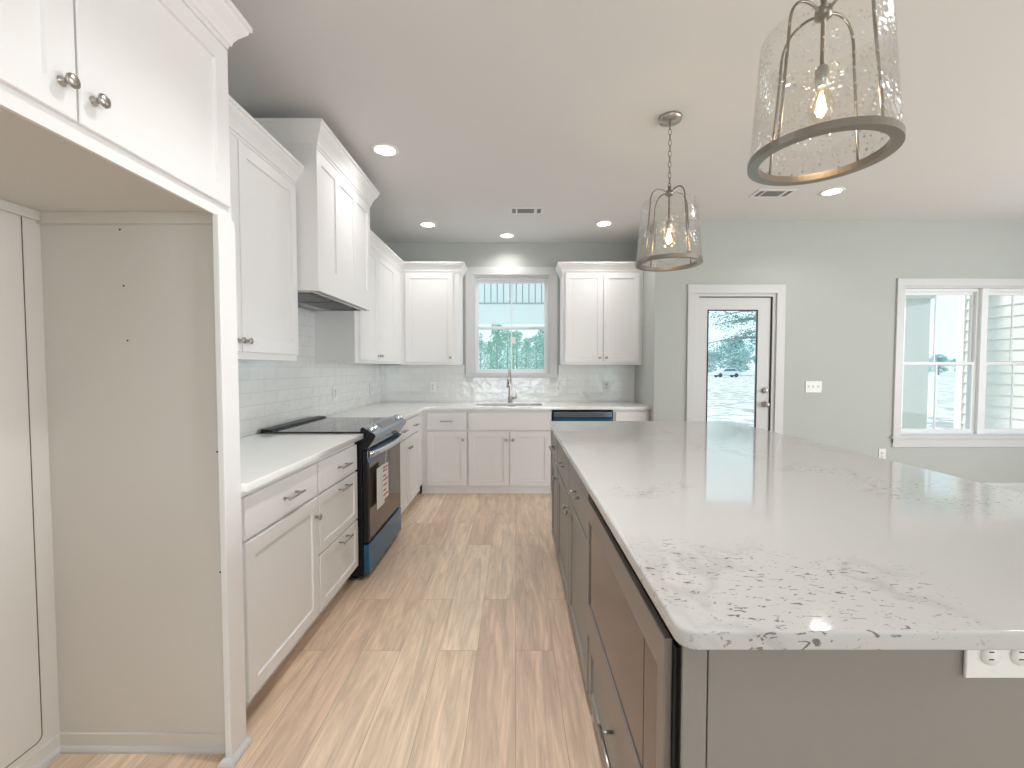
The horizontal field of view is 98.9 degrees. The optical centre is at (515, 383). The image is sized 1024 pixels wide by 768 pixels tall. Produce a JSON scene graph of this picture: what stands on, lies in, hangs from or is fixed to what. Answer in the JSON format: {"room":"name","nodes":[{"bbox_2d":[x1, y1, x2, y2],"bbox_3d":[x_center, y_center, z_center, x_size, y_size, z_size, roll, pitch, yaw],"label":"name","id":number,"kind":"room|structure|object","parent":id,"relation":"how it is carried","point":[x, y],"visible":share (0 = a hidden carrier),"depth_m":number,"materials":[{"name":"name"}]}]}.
{"room":"kitchen","nodes":[
{"label":"kitchen","id":0,"kind":"room"},
{"bbox_2d":[240,309,367,437],"bbox_3d":[-1.655,-0.093,0.567,0.140,2.765,9.420,0,2,0],"label":"wall","id":1,"kind":"structure","parent":0,"point":[303,309],"depth_m":2.79,"materials":[{"name":"grey paint"}]},
{"bbox_2d":[228,94,303,360],"bbox_3d":[-1.391,-0.667,2.017,0.379,1.104,1.096,0,2,0],"label":"upper cabinet","id":2,"kind":"object","parent":1,"relation":"attached to","point":[264,175],"visible":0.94,"depth_m":2.16,"materials":[{"name":"white paint"}]},
{"bbox_2d":[238,308,380,436],"bbox_3d":[-1.580,-0.140,3.308,0.010,0.830,3.637,0,2,0],"label":"backsplash","id":3,"kind":"structure","parent":1,"relation":"attached to","point":[271,393],"depth_m":3.24,"materials":[{"name":"white tile"}]},
{"bbox_2d":[333,387,336,399],"bbox_3d":[-1.570,0.082,3.805,0.008,0.115,0.070,0,2,0],"label":"outlet","id":4,"kind":"object","parent":3,"relation":"attached to","point":[334,388],"visible":1,"depth_m":3.80,"materials":[{"name":"white plastic"}]},
{"bbox_2d":[254,118,378,311],"bbox_3d":[-1.326,-1.015,2.952,0.510,0.945,1.030,0,2,0],"label":"range hood","id":5,"kind":"object","parent":1,"relation":"attached to","point":[335,197],"visible":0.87,"depth_m":2.67,"materials":[{"name":"white paint"}]},
{"bbox_2d":[314,230,403,363],"bbox_3d":[-1.391,-0.743,4.108,0.379,1.104,1.375,0,2,0],"label":"upper cabinet","id":6,"kind":"object","parent":1,"relation":"attached to","point":[373,336],"visible":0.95,"depth_m":3.82,"materials":[{"name":"white paint"}]},
{"bbox_2d":[44,485,603,767],"bbox_3d":[2.458,1.349,0.619,8.365,0.120,9.420,0,2,0],"label":"floor","id":7,"kind":"structure","parent":0,"point":[457,648],"depth_m":1.93,"materials":[{"name":"brown wood"}]},
{"bbox_2d":[0,0,252,767],"bbox_3d":[-1.243,0.038,0.966,0.682,2.474,1.164,0,2,0],"label":"tall cabinet","id":8,"kind":"object","parent":7,"relation":"on","point":[122,602],"visible":1,"depth_m":1.45,"materials":[{"name":"white paint"}]},
{"bbox_2d":[241,462,322,708],"bbox_3d":[-1.249,0.805,1.827,0.663,0.880,0.610,0,2,0],"label":"base cabinet","id":9,"kind":"object","parent":7,"relation":"on","point":[280,517],"visible":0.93,"depth_m":1.77,"materials":[{"name":"white paint"}]},
{"bbox_2d":[240,434,363,491],"bbox_3d":[-1.246,0.336,2.079,0.653,0.030,1.150,0,2,0],"label":"countertop","id":10,"kind":"structure","parent":9,"relation":"on","point":[264,458],"depth_m":2.11,"materials":[{"name":"white stone"}]},
{"bbox_2d":[304,443,357,635],"bbox_3d":[-1.249,0.784,2.401,0.663,0.880,0.535,0,2,0],"label":"base cabinet","id":11,"kind":"object","parent":7,"relation":"on","point":[336,473],"visible":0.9,"depth_m":2.36,"materials":[{"name":"white paint"}]},
{"bbox_2d":[261,414,405,577],"bbox_3d":[-1.196,0.722,3.058,0.704,0.957,0.772,0,2,0],"label":"range","id":12,"kind":"object","parent":7,"relation":"on","point":[377,529],"visible":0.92,"depth_m":2.82,"materials":[{"name":"black metal"}]},
{"bbox_2d":[265,417,387,432],"bbox_3d":[-1.230,0.280,3.042,0.579,0.008,0.772,0,2,0],"label":"cooktop","id":13,"kind":"object","parent":12,"relation":"in","point":[312,424],"depth_m":2.95,"materials":[{"name":"black glass"}]},
{"bbox_2d":[377,451,388,509],"bbox_3d":[-0.867,0.619,2.874,0.017,0.345,0.220,0,2,0],"label":"paper tag","id":14,"kind":"object","parent":12,"relation":"hanging from","point":[382,471],"visible":1,"depth_m":2.85,"materials":[{"name":"white paper"}]},
{"bbox_2d":[399,412,421,513],"bbox_3d":[-1.249,0.726,4.006,0.663,0.880,1.105,0,2,0],"label":"base cabinet","id":15,"kind":"object","parent":7,"relation":"on","point":[411,442],"visible":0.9,"depth_m":3.98,"materials":[{"name":"white paint"}]},
{"bbox_2d":[326,402,650,418],"bbox_3d":[-0.092,0.256,4.285,2.961,0.030,1.710,0,2,0],"label":"countertop","id":16,"kind":"structure","parent":15,"relation":"on","point":[381,409],"depth_m":4.49,"materials":[{"name":"white stone"}]},
{"bbox_2d":[507,369,516,402],"bbox_3d":[-0.043,0.023,4.948,0.113,0.387,0.212,0,2,0],"label":"faucet","id":17,"kind":"object","parent":16,"relation":"on","point":[509,379],"visible":1,"depth_m":5.01,"materials":[{"name":"silver metal"}]},
{"bbox_2d":[422,410,467,492],"bbox_3d":[-0.738,0.696,4.833,0.476,0.880,0.663,0,2,0],"label":"base cabinet","id":18,"kind":"object","parent":7,"relation":"on","point":[444,432],"visible":0.98,"depth_m":4.55,"materials":[{"name":"white paint"}]},
{"bbox_2d":[468,410,551,492],"bbox_3d":[-0.062,0.695,4.836,0.872,0.880,0.656,0,2,0],"label":"base cabinet","id":19,"kind":"object","parent":7,"relation":"on","point":[509,451],"visible":0.97,"depth_m":4.54,"materials":[{"name":"white paint"}]},
{"bbox_2d":[548,431,558,557],"bbox_3d":[0.549,0.760,3.035,0.637,0.882,0.460,0,2,0],"label":"base cabinet","id":20,"kind":"object","parent":7,"relation":"on","point":[554,446],"visible":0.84,"depth_m":3.02,"materials":[{"name":"grey paint"}]},
{"bbox_2d":[555,441,592,694],"bbox_3d":[0.549,0.790,2.210,0.637,0.882,1.189,0,2,0],"label":"base cabinet","id":21,"kind":"object","parent":7,"relation":"on","point":[573,495],"visible":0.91,"depth_m":2.02,"materials":[{"name":"grey paint"}]},
{"bbox_2d":[551,410,611,489],"bbox_3d":[0.693,0.702,4.823,0.615,0.868,0.592,0,2,0],"label":"dishwasher","id":22,"kind":"object","parent":7,"relation":"on","point":[557,415],"visible":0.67,"depth_m":4.52,"materials":[{"name":"black metal"}]},
{"bbox_2d":[611,410,649,420],"bbox_3d":[1.199,0.695,4.836,0.378,0.880,0.656,0,2,0],"label":"base cabinet","id":23,"kind":"object","parent":7,"relation":"on","point":[617,415],"visible":0.05,"depth_m":4.53,"materials":[{"name":"white paint"}]},
{"bbox_2d":[589,640,681,767],"bbox_3d":[0.549,0.827,1.180,0.637,0.882,0.870,0,2,0],"label":"base cabinet","id":24,"kind":"object","parent":7,"relation":"on","point":[611,756],"visible":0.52,"depth_m":1.30,"materials":[{"name":"grey paint"}]},
{"bbox_2d":[587,499,678,767],"bbox_3d":[0.529,0.666,1.169,0.542,0.480,0.832,0,2,0],"label":"microwave oven","id":25,"kind":"object","parent":24,"relation":"in","point":[636,655],"visible":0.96,"depth_m":0.99,"materials":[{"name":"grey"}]},
{"bbox_2d":[680,646,1023,767],"bbox_3d":[0.778,0.797,2.000,1.004,0.883,2.530,0,2,0],"label":"kitchen island","id":26,"kind":"object","parent":7,"relation":"on","point":[740,708],"visible":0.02,"depth_m":0.72,"materials":[{"name":"grey paint"}]},
{"bbox_2d":[549,421,1023,649],"bbox_3d":[0.931,0.340,1.974,1.367,0.030,2.630,0,2,0],"label":"island countertop","id":27,"kind":"structure","parent":26,"relation":"on","point":[739,536],"depth_m":1.03,"materials":[{"name":"white stone"}]},
{"bbox_2d":[963,650,1023,677],"bbox_3d":[0.798,0.442,0.716,0.125,0.078,0.008,0,2,0],"label":"outlet","id":28,"kind":"object","parent":26,"relation":"attached to","point":[977,663],"visible":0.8,"depth_m":0.71,"materials":[{"name":"white plastic"}]},
{"bbox_2d":[980,650,1001,665],"bbox_3d":[0.774,0.442,0.713,0.033,0.033,0.002,0,2,0],"label":"receptacle","id":29,"kind":"object","parent":28,"relation":"attached to","point":[987,657],"depth_m":0.71,"materials":[{"name":"white plastic"}]},
{"bbox_2d":[1010,650,1023,665],"bbox_3d":[0.822,0.442,0.713,0.033,0.033,0.002,0,2,0],"label":"receptacle","id":30,"kind":"object","parent":28,"relation":"attached to","point":[1016,656],"depth_m":0.71,"materials":[{"name":"white plastic"}]},
{"bbox_2d":[381,243,635,374],"bbox_3d":[-0.026,-0.261,5.204,3.117,2.765,0.140,0,2,0],"label":"wall","id":31,"kind":"structure","parent":0,"point":[471,254],"depth_m":5.09,"materials":[{"name":"grey paint"}]},
{"bbox_2d":[400,262,467,364],"bbox_3d":[-0.908,-0.770,4.924,0.703,1.110,0.374,0,2,0],"label":"upper cabinet","id":32,"kind":"object","parent":31,"relation":"attached to","point":[431,293],"visible":0.96,"depth_m":4.79,"materials":[{"name":"white paint"}]},
{"bbox_2d":[381,365,634,401],"bbox_3d":[-0.092,-0.005,5.138,2.966,0.429,0.010,0,2,0],"label":"backsplash","id":33,"kind":"structure","parent":31,"relation":"attached to","point":[399,383],"depth_m":5.13,"materials":[{"name":"white tile"}]},
{"bbox_2d":[430,382,435,391],"bbox_3d":[-0.966,0.034,5.129,0.070,0.115,0.008,0,2,0],"label":"outlet","id":34,"kind":"object","parent":33,"relation":"attached to","point":[432,384],"visible":1,"depth_m":5.13,"materials":[{"name":"white plastic"}]},
{"bbox_2d":[556,381,561,390],"bbox_3d":[0.507,0.024,5.129,0.070,0.115,0.008,0,2,0],"label":"outlet","id":35,"kind":"object","parent":33,"relation":"attached to","point":[558,383],"visible":1,"depth_m":5.13,"materials":[{"name":"white plastic"}]},
{"bbox_2d":[603,381,608,390],"bbox_3d":[1.057,0.024,5.129,0.070,0.115,0.008,0,2,0],"label":"outlet","id":36,"kind":"object","parent":33,"relation":"attached to","point":[605,383],"visible":1,"depth_m":5.13,"materials":[{"name":"white plastic"}]},
{"bbox_2d":[465,267,557,381],"bbox_3d":[-0.048,-0.691,5.163,1.095,1.333,0.150,0,2,0],"label":"window","id":37,"kind":"structure","parent":31,"relation":"in","point":[474,276],"depth_m":5.12,"materials":[{"name":"white wood"}]},
{"bbox_2d":[555,262,643,364],"bbox_3d":[0.923,-0.770,4.924,0.932,1.110,0.374,0,2,0],"label":"upper cabinet","id":38,"kind":"object","parent":31,"relation":"attached to","point":[601,303],"visible":1,"depth_m":4.78,"materials":[{"name":"white paint"}]},
{"bbox_2d":[227,0,1023,242],"bbox_3d":[2.458,-1.549,0.514,8.365,0.150,9.420,0,2,0],"label":"ceiling","id":39,"kind":"structure","parent":0,"point":[488,108],"depth_m":2.37,"materials":[{"name":"white paint"}]},
{"bbox_2d":[371,143,398,156],"bbox_3d":[-0.870,-1.558,2.925,0.180,0.006,0.180,0,2,0],"label":"recessed light","id":40,"kind":"object","parent":39,"relation":"in","point":[382,149],"visible":1,"depth_m":2.92,"materials":[{"name":"white plastic"}]},
{"bbox_2d":[419,222,436,227],"bbox_3d":[-0.890,-1.613,4.444,0.180,0.006,0.180,0,2,0],"label":"recessed light","id":41,"kind":"object","parent":39,"relation":"in","point":[422,224],"visible":1,"depth_m":4.43,"materials":[{"name":"white plastic"}]},
{"bbox_2d":[499,233,514,237],"bbox_3d":[-0.094,-1.627,4.814,0.180,0.006,0.180,0,2,0],"label":"recessed light","id":42,"kind":"object","parent":39,"relation":"in","point":[503,235],"visible":1,"depth_m":4.80,"materials":[{"name":"white"}]},
{"bbox_2d":[509,207,543,213],"bbox_3d":[0.100,-1.598,4.045,0.320,0.007,0.170,0,2,0],"label":"ceiling vent","id":43,"kind":"object","parent":39,"relation":"in","point":[512,210],"visible":1,"depth_m":4.03,"materials":[{"name":"white metal"}]},
{"bbox_2d":[595,221,612,226],"bbox_3d":[0.890,-1.612,4.414,0.180,0.006,0.180,0,2,0],"label":"recessed light","id":44,"kind":"object","parent":39,"relation":"in","point":[600,223],"visible":1,"depth_m":4.40,"materials":[{"name":"white"}]},
{"bbox_2d":[635,111,702,271],"bbox_3d":[0.898,-1.125,2.561,0.374,0.847,0.374,0,2,0],"label":"pendant light","id":45,"kind":"object","parent":39,"relation":"hanging from","point":[671,118],"visible":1,"depth_m":2.54,"materials":[{"name":"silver metal"}]},
{"bbox_2d":[666,218,671,230],"bbox_3d":[0.898,-0.935,2.568,0.035,0.064,0.035,0,2,0],"label":"socket","id":46,"kind":"object","parent":45,"relation":"attached to","point":[668,222],"depth_m":2.55,"materials":[{"name":"silver metal"}]},
{"bbox_2d":[748,189,798,197],"bbox_3d":[2.140,-1.584,3.645,0.320,0.007,0.170,0,2,0],"label":"ceiling vent","id":47,"kind":"object","parent":39,"relation":"in","point":[761,193],"visible":1,"depth_m":3.64,"materials":[{"name":"white metal"}]},
{"bbox_2d":[747,0,905,185],"bbox_3d":[0.886,-1.077,1.262,0.374,0.847,0.374,0,2,0],"label":"pendant light","id":48,"kind":"object","parent":39,"relation":"hanging from","point":[895,129],"visible":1,"depth_m":1.24,"materials":[{"name":"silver metal"}]},
{"bbox_2d":[814,64,828,90],"bbox_3d":[0.886,-0.888,1.269,0.035,0.064,0.035,0,2,0],"label":"socket","id":49,"kind":"object","parent":48,"relation":"attached to","point":[822,71],"depth_m":1.26,"materials":[{"name":"silver metal"}]},
{"bbox_2d":[819,187,845,195],"bbox_3d":[2.610,-1.583,3.615,0.180,0.006,0.180,0,2,0],"label":"recessed light","id":50,"kind":"object","parent":39,"relation":"in","point":[837,190],"visible":1,"depth_m":3.61,"materials":[{"name":"white plastic"}]},
{"bbox_2d":[634,221,669,420],"bbox_3d":[1.462,-0.245,4.764,0.140,2.765,0.740,0,2,0],"label":"wall","id":51,"kind":"structure","parent":0,"point":[651,377],"depth_m":4.41,"materials":[{"name":"grey paint"}]},
{"bbox_2d":[668,221,1023,482],"bbox_3d":[4.016,-0.234,4.464,4.968,2.765,0.140,0,2,0],"label":"wall","id":52,"kind":"structure","parent":0,"point":[840,278],"depth_m":4.37,"materials":[{"name":"grey paint"}]},
{"bbox_2d":[686,284,785,433],"bbox_3d":[2.200,0.079,4.446,0.970,2.140,0.180,0,2,0],"label":"door","id":53,"kind":"structure","parent":52,"relation":"in","point":[770,309],"depth_m":4.39,"materials":[{"name":"white paint"}]},
{"bbox_2d":[805,381,821,392],"bbox_3d":[2.990,0.029,4.394,0.162,0.115,0.018,0,2,0],"label":"light switch","id":54,"kind":"object","parent":52,"relation":"attached to","point":[810,386],"visible":1,"depth_m":4.40,"materials":[{"name":"white plastic"}]},
{"bbox_2d":[878,449,885,458],"bbox_3d":[3.700,0.710,4.423,0.070,0.115,0.008,0,2,0],"label":"outlet","id":55,"kind":"object","parent":52,"relation":"attached to","point":[882,452],"visible":0.88,"depth_m":4.42,"materials":[{"name":"white plastic"}]},
{"bbox_2d":[890,278,1023,446],"bbox_3d":[4.635,-0.208,4.438,1.720,1.685,0.155,0,2,0],"label":"window","id":56,"kind":"structure","parent":52,"relation":"in","point":[974,434],"depth_m":4.41,"materials":[{"name":"white paint"}]},
{"bbox_2d":[984,483,1023,492],"bbox_3d":[4.590,1.075,4.434,3.800,0.150,0.016,0,2,0],"label":"baseboard","id":57,"kind":"structure","parent":52,"relation":"attached to","point":[1018,487],"depth_m":4.43,"materials":[{"name":"white paint"}]},
{"label":"outside","id":58,"kind":"structure","parent":0,"visible":0},
{"bbox_2d":[707,371,954,428],"bbox_3d":[35.000,-3.060,132.776,250.000,0.400,254.400,0,2,0],"label":"ground","id":59,"kind":"structure","parent":58,"point":[729,398],"depth_m":21.79,"materials":[{"name":"white snow"}]},
{"bbox_2d":[479,332,486,368],"bbox_3d":[-4.793,-3.686,56.935,2.761,6.360,2.984,2,3,37],"label":"pine tree","id":60,"kind":"object","parent":59,"relation":"on","point":[482,343],"visible":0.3,"depth_m":56.88,"materials":[{"name":"green plant"}]},
{"bbox_2d":[479,340,486,368],"bbox_3d":[-5.708,-4.069,69.901,2.902,6.185,2.684,-1,3,-36],"label":"pine tree","id":61,"kind":"object","parent":59,"relation":"on","point":[480,350],"visible":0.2,"depth_m":69.80,"materials":[{"name":"green plant"}]},
{"bbox_2d":[483,341,499,368],"bbox_3d":[-3.619,-3.608,64.009,2.670,5.690,2.470,2,3,42],"label":"pine tree","id":62,"kind":"object","parent":59,"relation":"on","point":[487,349],"visible":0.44,"depth_m":63.75,"materials":[{"name":"green plant"}]},
{"bbox_2d":[484,324,508,368],"bbox_3d":[-2.468,-4.174,55.775,3.221,7.421,3.481,0,2,-5],"label":"pine tree","id":63,"kind":"object","parent":59,"relation":"on","point":[494,332],"visible":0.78,"depth_m":55.58,"materials":[{"name":"green plant"}]},
{"bbox_2d":[489,336,505,368],"bbox_3d":[-3.028,-4.566,71.762,3.057,7.043,3.304,-1,2,-24],"label":"pine tree","id":64,"kind":"object","parent":59,"relation":"on","point":[493,336],"visible":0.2,"depth_m":71.49,"materials":[{"name":"green plant"}]},
{"bbox_2d":[498,330,518,368],"bbox_3d":[-1.004,-4.207,60.966,3.086,7.110,3.336,1,2,14],"label":"pine tree","id":65,"kind":"object","parent":59,"relation":"on","point":[504,331],"visible":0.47,"depth_m":60.68,"materials":[{"name":"green plant"}]},
{"bbox_2d":[479,284,543,323],"bbox_3d":[-0.391,-0.657,8.056,5.618,3.850,0.170,0,2,0],"label":"porch roof","id":66,"kind":"structure","parent":59,"relation":"on","point":[494,299],"depth_m":7.96,"materials":[{"name":"white"}]},
{"bbox_2d":[504,334,522,367],"bbox_3d":[-0.273,-4.683,70.861,3.445,7.344,3.188,-1,2,-30],"label":"pine tree","id":67,"kind":"object","parent":59,"relation":"on","point":[510,334],"visible":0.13,"depth_m":70.76,"materials":[{"name":"green plant"}]},
{"bbox_2d":[507,330,528,368],"bbox_3d":[0.261,-3.867,57.996,2.885,6.646,3.118,0,2,-5],"label":"pine tree","id":68,"kind":"object","parent":59,"relation":"on","point":[516,335],"visible":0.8,"depth_m":57.78,"materials":[{"name":"green plant"}]},
{"bbox_2d":[519,338,532,368],"bbox_3d":[1.603,-3.676,62.907,2.771,5.906,2.564,-2,3,-36],"label":"pine tree","id":69,"kind":"object","parent":59,"relation":"on","point":[523,340],"visible":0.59,"depth_m":62.82,"materials":[{"name":"green plant"}]},
{"bbox_2d":[520,337,535,368],"bbox_3d":[1.985,-4.477,72.857,2.946,6.786,3.184,2,3,39],"label":"pine tree","id":70,"kind":"object","parent":59,"relation":"on","point":[527,337],"visible":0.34,"depth_m":72.59,"materials":[{"name":"green plant"}]},
{"bbox_2d":[526,334,543,368],"bbox_3d":[2.722,-3.497,56.808,2.810,5.991,2.600,2,3,41],"label":"pine tree","id":71,"kind":"object","parent":59,"relation":"on","point":[535,338],"visible":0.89,"depth_m":56.63,"materials":[{"name":"green plant"}]},
{"bbox_2d":[531,330,543,368],"bbox_3d":[3.838,-4.301,61.775,3.142,7.240,3.396,0,2,-7],"label":"pine tree","id":72,"kind":"object","parent":59,"relation":"on","point":[539,331],"visible":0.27,"depth_m":61.74,"materials":[{"name":"green plant"}]},
{"bbox_2d":[708,349,721,372],"bbox_3d":[41.549,-4.726,94.850,5.929,5.691,4.414,2,3,39],"label":"leafy tree","id":73,"kind":"object","parent":59,"relation":"on","point":[711,357],"visible":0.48,"depth_m":93.90,"materials":[{"name":"green plant"}]},
{"bbox_2d":[712,368,740,376],"bbox_3d":[35.986,-1.921,74.980,4.260,1.519,1.740,0,2,0],"label":"car","id":74,"kind":"object","parent":59,"relation":"on","point":[732,372],"visible":0.91,"depth_m":74.13,"materials":[{"name":"white paint"}]},
{"bbox_2d":[708,311,755,351],"bbox_3d":[14.577,-2.834,24.865,9.281,7.020,7.115,0,2,0],"label":"oak tree","id":75,"kind":"object","parent":59,"relation":"on","point":[741,320],"visible":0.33,"depth_m":23.57,"materials":[{"name":"green plant"}]},
{"bbox_2d":[712,339,754,371],"bbox_3d":[45.539,-5.720,91.774,6.130,7.904,8.235,-1,2,-28],"label":"leafy tree","id":76,"kind":"object","parent":59,"relation":"on","point":[726,354],"visible":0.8,"depth_m":90.88,"materials":[{"name":"green plant"}]},
{"bbox_2d":[727,348,752,372],"bbox_3d":[49.434,-4.958,96.876,6.259,6.007,4.659,0,2,-8],"label":"leafy tree","id":77,"kind":"object","parent":59,"relation":"on","point":[741,348],"visible":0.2,"depth_m":96.56,"materials":[{"name":"green plant"}]},
{"bbox_2d":[928,357,936,372],"bbox_3d":[90.017,-4.168,96.866,3.433,4.426,4.612,-1,2,-22],"label":"leafy tree","id":78,"kind":"object","parent":59,"relation":"on","point":[930,359],"visible":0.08,"depth_m":95.52,"materials":[{"name":"green plant"}]},
{"bbox_2d":[929,354,951,374],"bbox_3d":[94.448,-4.363,97.912,4.941,4.742,3.678,0,2,5],"label":"leafy tree","id":79,"kind":"object","parent":59,"relation":"on","point":[940,358],"visible":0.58,"depth_m":97.35,"materials":[{"name":"green plant"}]},
{"bbox_2d":[953,295,1023,428],"bbox_3d":[6.570,-0.378,5.880,0.140,3.450,1.180,0,2,0],"label":"siding","id":80,"kind":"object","parent":59,"relation":"on","point":[998,377],"visible":0.31,"depth_m":5.93,"materials":[{"name":"white"}]},
{"bbox_3d":[1.250,1.245,5.949,14.500,0.200,2.600,0,2,0],"label":"porch slab","id":81,"kind":"object","parent":59,"relation":"on","visible":0},
{"bbox_2d":[901,295,934,428],"bbox_3d":[5.875,-0.238,6.145,1.230,2.750,0.400,0,2,0],"label":"porch column","id":82,"kind":"structure","parent":81,"relation":"on","point":[917,307],"depth_m":5.97,"materials":[{"name":"white"}]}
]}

